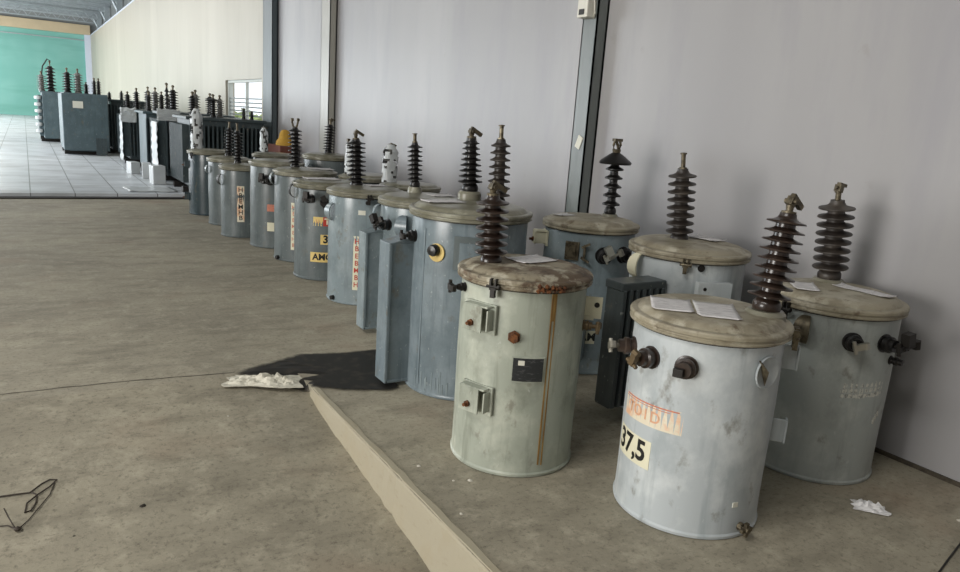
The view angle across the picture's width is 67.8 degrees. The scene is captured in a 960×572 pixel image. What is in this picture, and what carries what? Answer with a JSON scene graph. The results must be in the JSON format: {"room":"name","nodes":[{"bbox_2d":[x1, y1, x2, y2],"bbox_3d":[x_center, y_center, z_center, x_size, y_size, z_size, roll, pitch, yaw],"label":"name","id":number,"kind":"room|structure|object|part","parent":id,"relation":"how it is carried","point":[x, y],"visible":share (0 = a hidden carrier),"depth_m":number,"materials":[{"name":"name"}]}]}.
{"room":"transformer warehouse","nodes":[
{"label":"transformer warehouse","id":0,"kind":"room"},
{"bbox_2d":[0,26,85,115],"bbox_3d":[-30.674,-13.060,42.709,12.500,5.200,0.200,-4,15,-32],"label":"wall","id":1,"kind":"structure","parent":0,"point":[22,57],"depth_m":44.33,"materials":[{"name":"paint"}]},
{"bbox_2d":[0,31,83,40],"bbox_3d":[-30.453,-15.230,42.102,12.500,0.060,0.050,-4,15,-32],"label":"trim","id":2,"kind":"structure","parent":1,"relation":"attached to","point":[0,31],"depth_m":44.14,"materials":[{"name":"metal"}]},
{"bbox_2d":[0,15,89,34],"bbox_3d":[-30.218,-15.831,41.972,12.835,0.580,0.200,-4,15,-32],"label":"trim","id":3,"kind":"structure","parent":1,"relation":"attached to","point":[8,21],"depth_m":43.97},
{"bbox_2d":[0,5,96,34],"bbox_3d":[-30.108,-16.252,42.317,13.435,1.400,0.200,-4,15,-32],"label":"wall","id":4,"kind":"structure","parent":0,"point":[93,27],"depth_m":44.28,"materials":[{"name":"metal"}]},
{"bbox_2d":[0,0,114,16],"bbox_3d":[-15.307,-10.344,19.047,13.335,0.180,52.080,-4,15,-32],"label":"ceiling","id":5,"kind":"structure","parent":0,"point":[75,5],"depth_m":40.01,"materials":[{"name":"metal"}]},
{"bbox_2d":[0,114,184,196],"bbox_3d":[-19.898,-5.733,26.788,13.135,0.470,41.550,-4,15,-32],"label":"floor","id":6,"kind":"structure","parent":0,"point":[29,165],"depth_m":14.46,"materials":[{"name":"tile"}]},
{"bbox_2d":[34,58,60,141],"bbox_3d":[-13.888,-5.973,22.922,0.750,2.546,2.180,-4,15,-32],"label":"transformer","id":7,"kind":"object","parent":6,"relation":"on","point":[47,101],"visible":0.97,"depth_m":22.23,"materials":[{"name":"blue paint"}]},
{"bbox_3d":[-13.830,-5.543,23.077,0.540,1.410,2.100,-4,15,-32],"label":"smooth casing","id":8,"kind":"part","parent":7,"relation":"part of","materials":[{"name":"blue paint"}]},
{"bbox_2d":[58,68,109,154],"bbox_3d":[-10.603,-4.661,19.061,1.040,2.168,2.160,-4,15,-32],"label":"transformer","id":9,"kind":"object","parent":6,"relation":"on","point":[83,117],"visible":1,"depth_m":18.31,"materials":[{"name":"blue paint"}]},
{"bbox_3d":[-10.173,-4.588,18.063,0.230,0.170,0.022,-4,15,-32],"label":"name plate","id":10,"kind":"part","parent":9,"relation":"part of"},
{"bbox_3d":[-10.615,-4.407,19.110,1.040,1.410,2.100,-4,15,-32],"label":"smooth casing","id":11,"kind":"part","parent":9,"relation":"part of","materials":[{"name":"blue paint"}]},
{"bbox_3d":[-9.826,-3.615,18.547,0.250,0.430,0.030,-4,15,-32],"label":"panel","id":12,"kind":"part","parent":9,"relation":"part of","materials":[{"name":"blue paint"}]},
{"bbox_2d":[107,91,145,152],"bbox_3d":[-10.032,-4.635,20.177,1.020,1.698,1.340,-4,15,-32],"label":"transformer","id":13,"kind":"object","parent":6,"relation":"on","point":[113,104],"visible":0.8,"depth_m":19.56,"materials":[{"name":"blue paint"}]},
{"bbox_2d":[126,161,139,173],"bbox_3d":[-7.220,-2.469,14.869,0.180,0.240,0.300,-8,18,-43],"label":"carton","id":14,"kind":"object","parent":6,"relation":"on","point":[133,167],"visible":1,"depth_m":14.78,"materials":[{"name":"cardboard"}]},
{"bbox_2d":[117,86,164,162],"bbox_3d":[-8.103,-3.971,17.606,1.535,1.818,1.684,-4,15,-32],"label":"transformer","id":15,"kind":"object","parent":6,"relation":"on","point":[127,119],"visible":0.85,"depth_m":16.90,"materials":[{"name":"blue paint"}]},
{"bbox_3d":[-8.077,-3.752,17.776,1.298,1.120,1.386,-4,15,-32],"label":"tank","id":16,"kind":"part","parent":15,"relation":"part of","materials":[{"name":"metal"}]},
{"bbox_2d":[142,162,150,178],"bbox_3d":[-6.609,-2.292,14.151,0.160,0.300,0.300,-2,14,-26],"label":"carton","id":17,"kind":"object","parent":6,"relation":"on","point":[145,165],"visible":0.76,"depth_m":14.02,"materials":[{"name":"cardboard"}]},
{"bbox_2d":[122,186,177,191],"bbox_3d":[-5.719,-1.682,12.378,0.807,0.010,0.840,-4,15,-32],"label":"plastic sheet","id":18,"kind":"object","parent":6,"relation":"on","point":[129,188],"visible":1,"depth_m":12.35,"materials":[{"name":"plastic"}]},
{"bbox_2d":[135,87,169,170],"bbox_3d":[-6.939,-3.500,15.979,1.330,1.788,1.390,-4,15,-32],"label":"transformer","id":19,"kind":"object","parent":6,"relation":"on","point":[144,115],"visible":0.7,"depth_m":15.50,"materials":[{"name":"blue paint"}]},
{"bbox_3d":[-6.932,-3.282,16.079,1.198,1.120,1.186,-4,15,-32],"label":"tank","id":20,"kind":"part","parent":19,"relation":"part of","materials":[{"name":"metal"}]},
{"bbox_2d":[149,165,165,184],"bbox_3d":[-6.014,-2.078,13.311,0.220,0.340,0.300,-6,16,-37],"label":"carton","id":21,"kind":"object","parent":6,"relation":"on","point":[157,173],"visible":1,"depth_m":13.20,"materials":[{"name":"cardboard"}]},
{"bbox_2d":[150,83,234,180],"bbox_3d":[-5.823,-3.089,14.375,1.474,1.858,1.380,-4,15,-32],"label":"transformer","id":22,"kind":"object","parent":6,"relation":"on","point":[159,126],"visible":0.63,"depth_m":13.78,"materials":[{"name":"blue paint"}]},
{"bbox_3d":[-5.800,-2.870,14.541,1.248,1.160,1.086,-4,15,-32],"label":"tank","id":23,"kind":"part","parent":22,"relation":"part of","materials":[{"name":"metal"}]},
{"bbox_2d":[169,90,265,191],"bbox_3d":[-4.719,-2.606,12.855,1.400,1.748,1.450,-4,15,-32],"label":"transformer","id":24,"kind":"object","parent":6,"relation":"on","point":[213,126],"visible":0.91,"depth_m":12.44,"materials":[{"name":"blue paint"}]},
{"bbox_3d":[-4.717,-2.425,12.979,1.248,1.140,1.186,-4,15,-32],"label":"tank","id":25,"kind":"part","parent":24,"relation":"part of","materials":[{"name":"metal"}]},
{"bbox_2d":[263,0,278,145],"bbox_3d":[-3.733,-4.205,12.706,0.120,5.200,0.630,-4,15,-32],"label":"steel column","id":26,"kind":"structure","parent":6,"relation":"on","point":[270,7],"depth_m":12.67,"materials":[{"name":"metal"}]},
{"bbox_2d":[101,0,131,24],"bbox_3d":[-8.606,-9.756,21.060,0.080,1.200,60.000,-4,15,-32],"label":"wall","id":27,"kind":"structure","parent":0,"point":[112,9],"depth_m":37.91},
{"bbox_2d":[0,199,959,571],"bbox_3d":[-3.967,1.134,1.903,13.135,0.400,18.780,-4,15,-32],"label":"floor","id":28,"kind":"structure","parent":0,"point":[93,291],"depth_m":3.52,"materials":[{"name":"concrete"}]},
{"bbox_2d":[0,479,57,531],"bbox_3d":[-2.211,0.952,2.844,0.927,0.048,0.338,-4,15,-32],"label":"wire","id":29,"kind":"object","parent":28,"relation":"on","point":[18,528],"visible":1,"depth_m":3.06,"materials":[{"name":"metal"}]},
{"bbox_2d":[0,196,184,198],"bbox_3d":[-8.943,-1.010,9.676,13.135,0.420,0.170,-4,15,-32],"label":"trim","id":30,"kind":"structure","parent":28,"relation":"on","point":[1,197],"depth_m":11.22,"materials":[{"name":"metal"}]},
{"bbox_2d":[0,372,231,394],"bbox_3d":[-3.663,0.668,3.128,5.003,0.001,0.128,-4,15,-32],"label":"joint","id":31,"kind":"object","parent":28,"relation":"on","point":[229,372],"depth_m":4.11,"materials":[{"name":"concrete"}]},
{"bbox_2d":[182,107,231,215],"bbox_3d":[-4.006,-1.830,10.498,0.685,1.528,0.626,-4,15,-32],"label":"transformer","id":32,"kind":"object","parent":28,"relation":"on","point":[197,195],"visible":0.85,"depth_m":10.34,"materials":[{"name":"metal"}]},
{"bbox_3d":[-4.002,-1.532,10.582,0.592,0.910,0.592,-4,15,-32],"label":"tank","id":33,"kind":"part","parent":32,"relation":"part of","materials":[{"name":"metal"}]},
{"bbox_3d":[-3.971,-1.975,10.481,0.628,0.071,0.628,-4,15,-32],"label":"lid","id":34,"kind":"part","parent":32,"relation":"part of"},
{"bbox_2d":[204,122,251,225],"bbox_3d":[-3.426,-1.539,9.755,0.587,1.372,0.587,6,13,10],"label":"transformer","id":35,"kind":"object","parent":28,"relation":"on","point":[214,189],"visible":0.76,"depth_m":9.60,"materials":[{"name":"grey paint"}]},
{"bbox_3d":[-3.443,-1.300,9.810,0.552,0.881,0.552,-4,15,-32],"label":"tank","id":36,"kind":"part","parent":35,"relation":"part of","materials":[{"name":"metal"}]},
{"bbox_3d":[-3.412,-1.729,9.711,0.588,0.071,0.588,-4,15,-32],"label":"lid","id":37,"kind":"part","parent":35,"relation":"part of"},
{"bbox_2d":[216,123,249,237],"bbox_3d":[-2.980,-1.325,8.941,0.576,1.381,0.546,2,13,-10],"label":"transformer","id":38,"kind":"object","parent":28,"relation":"on","point":[235,177],"visible":0.83,"depth_m":8.79,"materials":[{"name":"grey paint"}]},
{"bbox_3d":[-2.971,-1.490,8.903,0.548,0.071,0.548,-4,15,-32],"label":"lid","id":39,"kind":"part","parent":38,"relation":"part of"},
{"bbox_3d":[-3.001,-1.072,8.999,0.512,0.859,0.512,-4,15,-32],"label":"tank","id":40,"kind":"part","parent":38,"relation":"part of","materials":[{"name":"metal"}]},
{"bbox_2d":[221,372,303,387],"bbox_3d":[-1.297,0.549,4.287,0.474,0.056,0.212,2,13,-11],"label":"scrap","id":41,"kind":"object","parent":28,"relation":"on","point":[277,380],"visible":1,"depth_m":4.25,"materials":[{"name":"paper"}]},
{"bbox_2d":[251,126,291,159],"bbox_3d":[-3.108,-1.706,10.704,0.607,1.318,0.607,-3,15,-29],"label":"transformer","id":42,"kind":"object","parent":28,"relation":"on","point":[263,153],"visible":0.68,"depth_m":10.59,"materials":[{"name":"grey paint"}]},
{"bbox_3d":[-3.090,-1.954,10.647,0.608,0.071,0.608,-4,15,-32],"label":"lid","id":43,"kind":"part","parent":42,"relation":"part of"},
{"bbox_2d":[268,144,291,152],"bbox_3d":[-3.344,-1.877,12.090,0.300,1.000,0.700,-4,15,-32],"label":"box","id":44,"kind":"object","parent":42,"relation":"on","point":[271,147],"visible":0.2,"depth_m":11.72,"materials":[{"name":"cardboard"}]},
{"bbox_2d":[276,130,291,145],"bbox_3d":[-3.257,-2.480,11.919,0.300,0.260,0.292,-4,15,-32],"label":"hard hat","id":45,"kind":"object","parent":44,"relation":"on","point":[283,140],"visible":0.88,"depth_m":11.83,"materials":[{"name":"plastic"}]},
{"bbox_2d":[248,158,304,248],"bbox_3d":[-2.407,-0.987,8.477,0.648,1.009,0.709,-4,15,-32],"label":"transformer","id":46,"kind":"object","parent":28,"relation":"on","point":[261,188],"visible":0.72,"depth_m":8.24,"materials":[{"name":"grey paint"}]},
{"bbox_3d":[-2.425,-0.977,8.507,0.612,0.973,0.612,-4,15,-32],"label":"tank","id":47,"kind":"part","parent":46,"relation":"part of","materials":[{"name":"metal"}]},
{"bbox_3d":[-2.391,-1.450,8.398,0.648,0.071,0.648,-4,15,-32],"label":"lid","id":48,"kind":"part","parent":46,"relation":"part of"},
{"bbox_2d":[269,118,337,261],"bbox_3d":[-1.926,-1.052,7.791,0.723,1.506,0.690,-4,15,-32],"label":"transformer","id":49,"kind":"object","parent":28,"relation":"on","point":[284,176],"visible":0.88,"depth_m":7.61,"materials":[{"name":"grey paint"}]},
{"bbox_3d":[-1.931,-0.782,7.862,0.656,0.949,0.656,-4,15,-32],"label":"tank","id":50,"kind":"part","parent":49,"relation":"part of","materials":[{"name":"metal"}]},
{"bbox_3d":[-1.898,-1.244,7.756,0.692,0.071,0.692,-4,15,-32],"label":"lid","id":51,"kind":"part","parent":49,"relation":"part of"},
{"bbox_2d":[307,167,333,169],"bbox_3d":[-1.733,-1.279,7.777,0.260,0.008,0.220,-2,14,-26],"label":"paper sheet","id":52,"kind":"object","parent":49,"relation":"on","point":[307,167],"visible":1,"depth_m":7.78,"materials":[{"name":"paper"}]},
{"bbox_2d":[239,349,397,390],"bbox_3d":[-0.964,0.519,4.696,1.070,0.050,0.977,5,13,5],"label":"oil stain","id":53,"kind":"object","parent":28,"relation":"on","point":[355,370],"visible":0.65,"depth_m":4.51,"materials":[{"name":"liquid"}]},
{"bbox_2d":[288,178,350,280],"bbox_3d":[-1.523,-0.565,7.042,0.684,0.949,0.760,-4,15,-32],"label":"transformer","id":54,"kind":"object","parent":28,"relation":"on","point":[311,197],"visible":0.68,"depth_m":6.84,"materials":[{"name":"grey paint"}]},
{"bbox_3d":[-1.539,-0.561,7.101,0.612,0.913,0.612,-4,15,-32],"label":"tank","id":55,"kind":"part","parent":54,"relation":"part of","materials":[{"name":"metal"}]},
{"bbox_3d":[-1.507,-1.005,7.000,0.648,0.071,0.648,-4,15,-32],"label":"lid","id":56,"kind":"part","parent":54,"relation":"part of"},
{"bbox_2d":[303,177,341,179],"bbox_3d":[-1.559,-1.063,7.046,0.340,0.008,0.200,-4,15,-32],"label":"paper sheet","id":57,"kind":"object","parent":54,"relation":"on","point":[324,178],"visible":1,"depth_m":7.06,"materials":[{"name":"paper"}]},
{"bbox_2d":[302,118,344,177],"bbox_3d":[-1.921,-1.339,9.005,0.648,1.524,0.648,-4,15,-32],"label":"transformer","id":58,"kind":"object","parent":28,"relation":"on","point":[326,159],"visible":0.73,"depth_m":8.73,"materials":[{"name":"grey paint"}]},
{"bbox_3d":[-1.901,-1.623,8.940,0.648,0.071,0.648,-4,15,-32],"label":"lid","id":59,"kind":"part","parent":58,"relation":"part of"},
{"bbox_3d":[-1.938,-1.110,9.057,0.612,1.054,0.612,-4,15,-32],"label":"tank","id":60,"kind":"part","parent":58,"relation":"part of","materials":[{"name":"metal"}]},
{"bbox_2d":[319,0,337,152],"bbox_3d":[-2.179,-3.539,10.277,0.120,5.200,0.410,-4,15,-32],"label":"steel column","id":61,"kind":"structure","parent":28,"relation":"on","point":[329,7],"depth_m":10.28,"materials":[{"name":"metal"}]},
{"bbox_2d":[338,138,384,184],"bbox_3d":[-1.232,-0.892,7.679,0.587,1.342,0.587,-3,15,-29],"label":"transformer","id":62,"kind":"object","parent":28,"relation":"on","point":[371,178],"visible":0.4,"depth_m":7.42,"materials":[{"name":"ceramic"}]},
{"bbox_3d":[-1.213,-1.163,7.617,0.588,0.071,0.588,-4,15,-32],"label":"lid","id":63,"kind":"part","parent":62,"relation":"part of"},
{"bbox_2d":[324,129,402,304],"bbox_3d":[-1.007,-0.615,6.255,0.675,1.468,0.675,7,13,14],"label":"transformer","id":64,"kind":"object","parent":28,"relation":"on","point":[349,207],"visible":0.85,"depth_m":6.04,"materials":[{"name":"blue paint"}]},
{"bbox_3d":[-1.024,-0.365,6.312,0.640,0.955,0.640,-4,15,-32],"label":"tank","id":65,"kind":"part","parent":64,"relation":"part of","materials":[{"name":"metal"}]},
{"bbox_3d":[-0.991,-0.830,6.206,0.676,0.071,0.676,-4,15,-32],"label":"lid","id":66,"kind":"part","parent":64,"relation":"part of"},
{"bbox_2d":[310,387,501,571],"bbox_3d":[0.539,1.452,1.877,0.100,0.397,5.860,-4,15,-32],"label":"wooden beam","id":67,"kind":"structure","parent":28,"relation":"on","point":[433,540],"depth_m":3.16,"materials":[{"name":"wood"}]},
{"bbox_2d":[356,133,456,329],"bbox_3d":[-0.497,-0.381,5.350,0.765,1.487,0.647,-9,18,-44],"label":"transformer","id":68,"kind":"object","parent":28,"relation":"on","point":[395,216],"visible":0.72,"depth_m":5.24,"materials":[{"name":"blue paint"}]},
{"bbox_3d":[-0.787,-0.073,5.339,0.216,0.775,0.138,-4,15,-32],"label":"radiator panel","id":69,"kind":"part","parent":68,"relation":"part of","materials":[{"name":"blue paint"}]},
{"bbox_3d":[-0.472,-0.153,5.444,0.612,1.006,0.612,-4,15,-32],"label":"tank","id":70,"kind":"part","parent":68,"relation":"part of","materials":[{"name":"metal"}]},
{"bbox_3d":[-0.437,-0.644,5.332,0.648,0.073,0.648,-4,15,-32],"label":"lid","id":71,"kind":"part","parent":68,"relation":"part of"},
{"bbox_2d":[427,194,453,196],"bbox_3d":[-0.284,-0.683,5.358,0.200,0.009,0.120,-6,16,-37],"label":"paper sheet","id":72,"kind":"object","parent":68,"relation":"on","point":[437,195],"visible":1,"depth_m":5.36,"materials":[{"name":"paper"}]},
{"bbox_2d":[380,143,440,192],"bbox_3d":[-0.680,-0.664,6.816,0.587,1.358,0.587,-3,15,-29],"label":"transformer","id":73,"kind":"object","parent":28,"relation":"on","point":[390,152],"visible":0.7,"depth_m":6.64,"materials":[{"name":"grey paint"}]},
{"bbox_3d":[-0.661,-0.941,6.752,0.588,0.071,0.588,-4,15,-32],"label":"lid","id":74,"kind":"part","parent":73,"relation":"part of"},
{"bbox_2d":[375,125,532,400],"bbox_3d":[-0.129,-0.164,4.311,0.870,1.614,0.740,-4,15,-32],"label":"transformer","id":75,"kind":"object","parent":28,"relation":"on","point":[418,317],"visible":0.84,"depth_m":4.17,"materials":[{"name":"blue paint"}]},
{"bbox_3d":[-0.490,0.127,4.313,0.216,0.905,0.148,-4,15,-32],"label":"radiator panel","id":76,"kind":"part","parent":75,"relation":"part of","materials":[{"name":"blue paint"}]},
{"bbox_2d":[421,199,468,202],"bbox_3d":[-0.211,-0.507,4.235,0.260,0.008,0.130,-4,15,-32],"label":"paper sheet","id":77,"kind":"object","parent":75,"relation":"on","point":[427,200],"visible":1,"depth_m":4.24,"materials":[{"name":"paper"}]},
{"bbox_3d":[-0.091,0.072,4.400,0.706,1.086,0.706,-4,15,-32],"label":"tank","id":78,"kind":"part","parent":75,"relation":"part of","materials":[{"name":"metal"}]},
{"bbox_3d":[-0.070,-0.179,3.990,0.138,0.190,0.092,-4,15,-32],"label":"access panel","id":79,"kind":"part","parent":75,"relation":"part of","materials":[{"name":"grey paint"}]},
{"bbox_3d":[-0.057,-0.167,3.985,0.120,0.140,0.023,3,13,-3],"label":"panel","id":80,"kind":"part","parent":75,"relation":"part of","materials":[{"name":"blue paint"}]},
{"bbox_3d":[-0.053,-0.459,4.278,0.742,0.075,0.742,-4,15,-32],"label":"lid","id":81,"kind":"part","parent":75,"relation":"part of","materials":[{"name":"metal"}]},
{"bbox_2d":[447,180,602,476],"bbox_3d":[0.179,0.175,3.452,0.704,1.344,0.651,-7,17,-40],"label":"transformer","id":82,"kind":"object","parent":28,"relation":"on","point":[522,325],"visible":0.98,"depth_m":3.27,"materials":[{"name":"green paint"}]},
{"bbox_3d":[0.185,0.375,3.518,0.612,0.927,0.612,-4,15,-32],"label":"tank","id":83,"kind":"part","parent":82,"relation":"part of","materials":[{"name":"metal"}]},
{"bbox_3d":[0.217,-0.076,3.414,0.648,0.071,0.648,-4,15,-32],"label":"lid","id":84,"kind":"part","parent":82,"relation":"part of","materials":[{"name":"metal"}]},
{"bbox_3d":[0.214,0.377,3.214,0.151,0.122,0.017,3,13,-6],"label":"plate frame","id":85,"kind":"part","parent":82,"relation":"part of","materials":[{"name":"green paint"}]},
{"bbox_3d":[0.214,0.377,3.212,0.139,0.108,0.019,3,13,-6],"label":"name plate","id":86,"kind":"part","parent":82,"relation":"part of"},
{"bbox_2d":[505,254,557,262],"bbox_3d":[0.254,-0.135,3.489,0.220,0.009,0.150,-7,17,-40],"label":"paper sheet","id":87,"kind":"object","parent":82,"relation":"on","point":[536,258],"visible":1,"depth_m":3.49,"materials":[{"name":"paper"}]},
{"bbox_3d":[0.540,0.108,3.414,0.085,0.113,0.021,5,13,5],"label":"hanger plate","id":88,"kind":"part","parent":82,"relation":"part of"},
{"bbox_2d":[529,138,639,373],"bbox_3d":[0.749,-0.217,4.866,0.721,1.556,0.775,-4,15,-32],"label":"transformer","id":89,"kind":"object","parent":28,"relation":"on","point":[597,243],"visible":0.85,"depth_m":4.68,"materials":[{"name":"blue paint"}]},
{"bbox_2d":[556,213,573,215],"bbox_3d":[0.577,-0.490,4.866,0.140,0.008,0.101,-6,16,-37],"label":"paper sheet","id":90,"kind":"object","parent":89,"relation":"on","point":[561,214],"visible":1,"depth_m":4.87,"materials":[{"name":"paper"}]},
{"bbox_2d":[564,241,590,263],"bbox_3d":[0.631,-0.222,4.615,0.172,0.135,0.034,11,15,28],"label":"nameplate","id":91,"kind":"object","parent":89,"relation":"attached to","point":[576,252],"depth_m":4.62,"materials":[{"name":"metal"}]},
{"bbox_3d":[0.724,0.046,4.985,0.624,0.987,0.624,-4,15,-32],"label":"tank","id":92,"kind":"part","parent":89,"relation":"part of","materials":[{"name":"metal"}]},
{"bbox_3d":[0.758,-0.435,4.874,0.660,0.073,0.660,-4,15,-32],"label":"lid","id":93,"kind":"part","parent":89,"relation":"part of","materials":[{"name":"metal"}]},
{"bbox_2d":[565,0,609,212],"bbox_3d":[0.899,-2.219,5.468,0.120,5.200,0.230,-4,15,-32],"label":"steel column","id":94,"kind":"structure","parent":28,"relation":"on","point":[594,31],"depth_m":5.61,"materials":[{"name":"metal"}]},
{"bbox_2d":[575,135,582,149],"bbox_3d":[0.786,-1.142,5.673,0.004,0.116,0.094,-4,15,-32],"label":"scrap","id":95,"kind":"object","parent":94,"relation":"attached to","point":[579,139],"visible":1,"depth_m":5.67,"materials":[{"name":"paper"}]},
{"bbox_2d":[577,0,596,18],"bbox_3d":[0.826,-2.188,5.411,0.089,0.304,0.150,-4,15,-32],"label":"electrical box","id":96,"kind":"object","parent":94,"relation":"attached to","point":[586,9],"visible":1,"depth_m":5.40,"materials":[{"name":"beige plastic"}]},
{"bbox_2d":[595,153,751,408],"bbox_3d":[1.089,0.001,4.118,0.974,1.512,0.717,-4,15,-32],"label":"transformer","id":97,"kind":"object","parent":28,"relation":"on","point":[676,262],"visible":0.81,"depth_m":3.90,"materials":[{"name":"white paint"}]},
{"bbox_3d":[1.183,0.251,4.262,0.656,0.974,0.656,-4,15,-32],"label":"tank","id":98,"kind":"part","parent":97,"relation":"part of","materials":[{"name":"metal"}]},
{"bbox_3d":[1.216,-0.224,4.154,0.692,0.073,0.692,-4,15,-32],"label":"lid","id":99,"kind":"part","parent":97,"relation":"part of","materials":[{"name":"metal"}]},
{"bbox_2d":[688,234,726,240],"bbox_3d":[1.353,-0.290,4.284,0.130,0.008,0.200,-6,16,-37],"label":"paper sheet","id":100,"kind":"object","parent":97,"relation":"on","point":[697,235],"visible":0.97,"depth_m":4.29,"materials":[{"name":"paper"}]},
{"bbox_3d":[1.262,0.026,3.865,0.200,0.090,0.040,2,13,-10],"label":"hanger plate","id":101,"kind":"part","parent":97,"relation":"part of","materials":[{"name":"white paint"}]},
{"bbox_2d":[608,193,806,539],"bbox_3d":[0.934,0.293,3.035,0.753,1.405,0.691,-4,15,-32],"label":"transformer","id":102,"kind":"object","parent":28,"relation":"on","point":[698,426],"visible":0.97,"depth_m":2.89,"materials":[{"name":"white paint"}]},
{"bbox_2d":[650,295,693,311],"bbox_3d":[0.808,0.074,3.011,0.170,0.008,0.220,6,13,10],"label":"paper sheet","id":103,"kind":"object","parent":102,"relation":"on","point":[662,303],"visible":1,"depth_m":3.00,"materials":[{"name":"paper"}]},
{"bbox_3d":[0.946,0.549,3.129,0.630,0.867,0.630,-4,15,-32],"label":"tank","id":104,"kind":"part","parent":102,"relation":"part of","materials":[{"name":"metal"}]},
{"bbox_3d":[0.976,0.126,3.032,0.666,0.073,0.666,-4,15,-32],"label":"lid","id":105,"kind":"part","parent":102,"relation":"part of","materials":[{"name":"metal"}]},
{"bbox_2d":[692,299,741,319],"bbox_3d":[0.980,0.097,2.963,0.170,0.008,0.260,6,13,10],"label":"paper sheet","id":106,"kind":"object","parent":102,"relation":"on","point":[727,311],"visible":1,"depth_m":2.95,"materials":[{"name":"paper"}]},
{"bbox_3d":[1.267,0.608,3.032,0.061,0.100,0.050,9,14,19],"label":"hanger plate","id":107,"kind":"part","parent":102,"relation":"part of","materials":[{"name":"white paint"}]},
{"bbox_3d":[1.292,0.294,2.971,0.061,0.100,0.050,8,13,17],"label":"hanger plate","id":108,"kind":"part","parent":102,"relation":"part of","materials":[{"name":"white paint"}]},
{"bbox_2d":[764,182,920,484],"bbox_3d":[1.766,0.215,3.578,0.664,1.430,0.737,3,13,-4],"label":"transformer","id":109,"kind":"object","parent":28,"relation":"on","point":[833,403],"visible":0.91,"depth_m":3.42,"materials":[{"name":"grey paint"}]},
{"bbox_2d":[790,281,820,290],"bbox_3d":[1.614,-0.004,3.555,0.120,0.009,0.200,7,13,13],"label":"paper sheet","id":110,"kind":"object","parent":109,"relation":"on","point":[811,286],"visible":0.88,"depth_m":3.54,"materials":[{"name":"paper"}]},
{"bbox_3d":[1.747,0.477,3.678,0.626,0.872,0.626,-4,15,-32],"label":"tank","id":111,"kind":"part","parent":109,"relation":"part of","materials":[{"name":"metal"}]},
{"bbox_3d":[1.777,0.049,3.580,0.662,0.078,0.662,-4,15,-32],"label":"lid","id":112,"kind":"part","parent":109,"relation":"part of","materials":[{"name":"metal"}]},
{"bbox_2d":[832,282,896,297],"bbox_3d":[1.903,0.019,3.539,0.091,0.010,0.280,-5,16,-35],"label":"paper sheet","id":113,"kind":"object","parent":109,"relation":"on","point":[843,285],"visible":1,"depth_m":3.54,"materials":[{"name":"paper"}]},
{"bbox_2d":[850,499,890,515],"bbox_3d":[1.788,1.000,3.267,0.166,0.038,0.098,8,14,18],"label":"crumpled paper","id":114,"kind":"object","parent":28,"relation":"on","point":[868,506],"visible":1,"depth_m":3.25,"materials":[{"name":"paper"}]},
{"bbox_2d":[938,543,959,571],"bbox_3d":[1.923,1.106,2.918,0.614,0.007,0.011,-9,18,-44],"label":"cable","id":115,"kind":"object","parent":28,"relation":"on","point":[958,545],"visible":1,"depth_m":2.90,"materials":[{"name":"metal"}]},
{"bbox_2d":[90,0,959,481],"bbox_3d":[-9.212,-6.438,21.583,0.200,5.630,60.000,-4,15,-32],"label":"wall","id":116,"kind":"structure","parent":0,"point":[766,102],"depth_m":4.86,"materials":[{"name":"paint"}]},
{"bbox_2d":[84,35,92,93],"bbox_3d":[-25.165,-13.422,45.983,0.335,5.200,0.450,-4,15,-32],"label":"column","id":117,"kind":"structure","parent":116,"relation":"attached to","point":[87,41],"depth_m":45.60,"materials":[{"name":"paint"}]},
{"bbox_2d":[90,0,134,35],"bbox_3d":[-8.903,-9.203,21.022,0.530,0.040,60.000,-4,15,-32],"label":"trim","id":118,"kind":"structure","parent":116,"relation":"on","point":[132,0],"depth_m":32.89,"materials":[{"name":"paint"}]},
{"bbox_2d":[92,14,101,28],"bbox_3d":[-23.089,-15.812,43.031,0.470,1.050,0.280,-4,15,-32],"label":"bracket","id":119,"kind":"object","parent":118,"relation":"on","point":[98,24],"visible":0.61,"depth_m":42.94,"materials":[{"name":"metal"}]},
{"bbox_2d":[99,6,109,21],"bbox_3d":[-20.463,-14.685,38.928,0.470,1.050,0.280,-4,15,-32],"label":"bracket","id":120,"kind":"object","parent":118,"relation":"on","point":[106,16],"visible":0.78,"depth_m":38.83,"materials":[{"name":"metal"}]},
{"bbox_2d":[111,0,121,12],"bbox_3d":[-17.311,-13.334,34.004,0.470,1.050,0.280,-4,15,-32],"label":"bracket","id":121,"kind":"object","parent":118,"relation":"on","point":[118,6],"visible":0.64,"depth_m":33.94,"materials":[{"name":"metal"}]},
{"bbox_2d":[228,79,261,118],"bbox_3d":[-4.847,-3.684,14.866,0.100,1.170,2.950,-4,15,-32],"label":"window","id":122,"kind":"structure","parent":116,"relation":"in","point":[230,82],"depth_m":14.88,"materials":[{"name":"paint"}]},
{"bbox_2d":[874,447,959,487],"bbox_3d":[1.252,0.501,5.326,0.022,0.022,19.200,-4,15,-32],"label":"baseboard","id":123,"kind":"structure","parent":116,"relation":"attached to","point":[882,452],"depth_m":3.71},
{"bbox_3d":[-20.277,-6.286,14.665,0.200,6.900,60.200,-4,15,-32],"label":"wall","id":124,"kind":"structure","parent":0,"visible":0},
{"bbox_2d":[0,0,101,23],"bbox_3d":[-28.340,-15.597,39.241,13.152,0.380,3.300,-4,15,-32],"label":"truss","id":125,"kind":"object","parent":124,"relation":"attached to","point":[10,2],"depth_m":40.83,"materials":[{"name":"metal"}]},
{"label":"outside","id":126,"kind":"structure","parent":0,"visible":0},
{"bbox_3d":[0.873,-7.394,39.962,35.565,0.080,52.000,-4,15,-32],"label":"ground","id":127,"kind":"structure","parent":126,"visible":0},
{"bbox_2d":[235,108,261,120],"bbox_3d":[-10.743,-7.709,35.139,1.939,2.633,21.228,-4,15,-32],"label":"hedge","id":128,"kind":"object","parent":127,"relation":"on","point":[236,116],"visible":0.02,"depth_m":37.23,"materials":[{"name":"green plant"}]}
]}

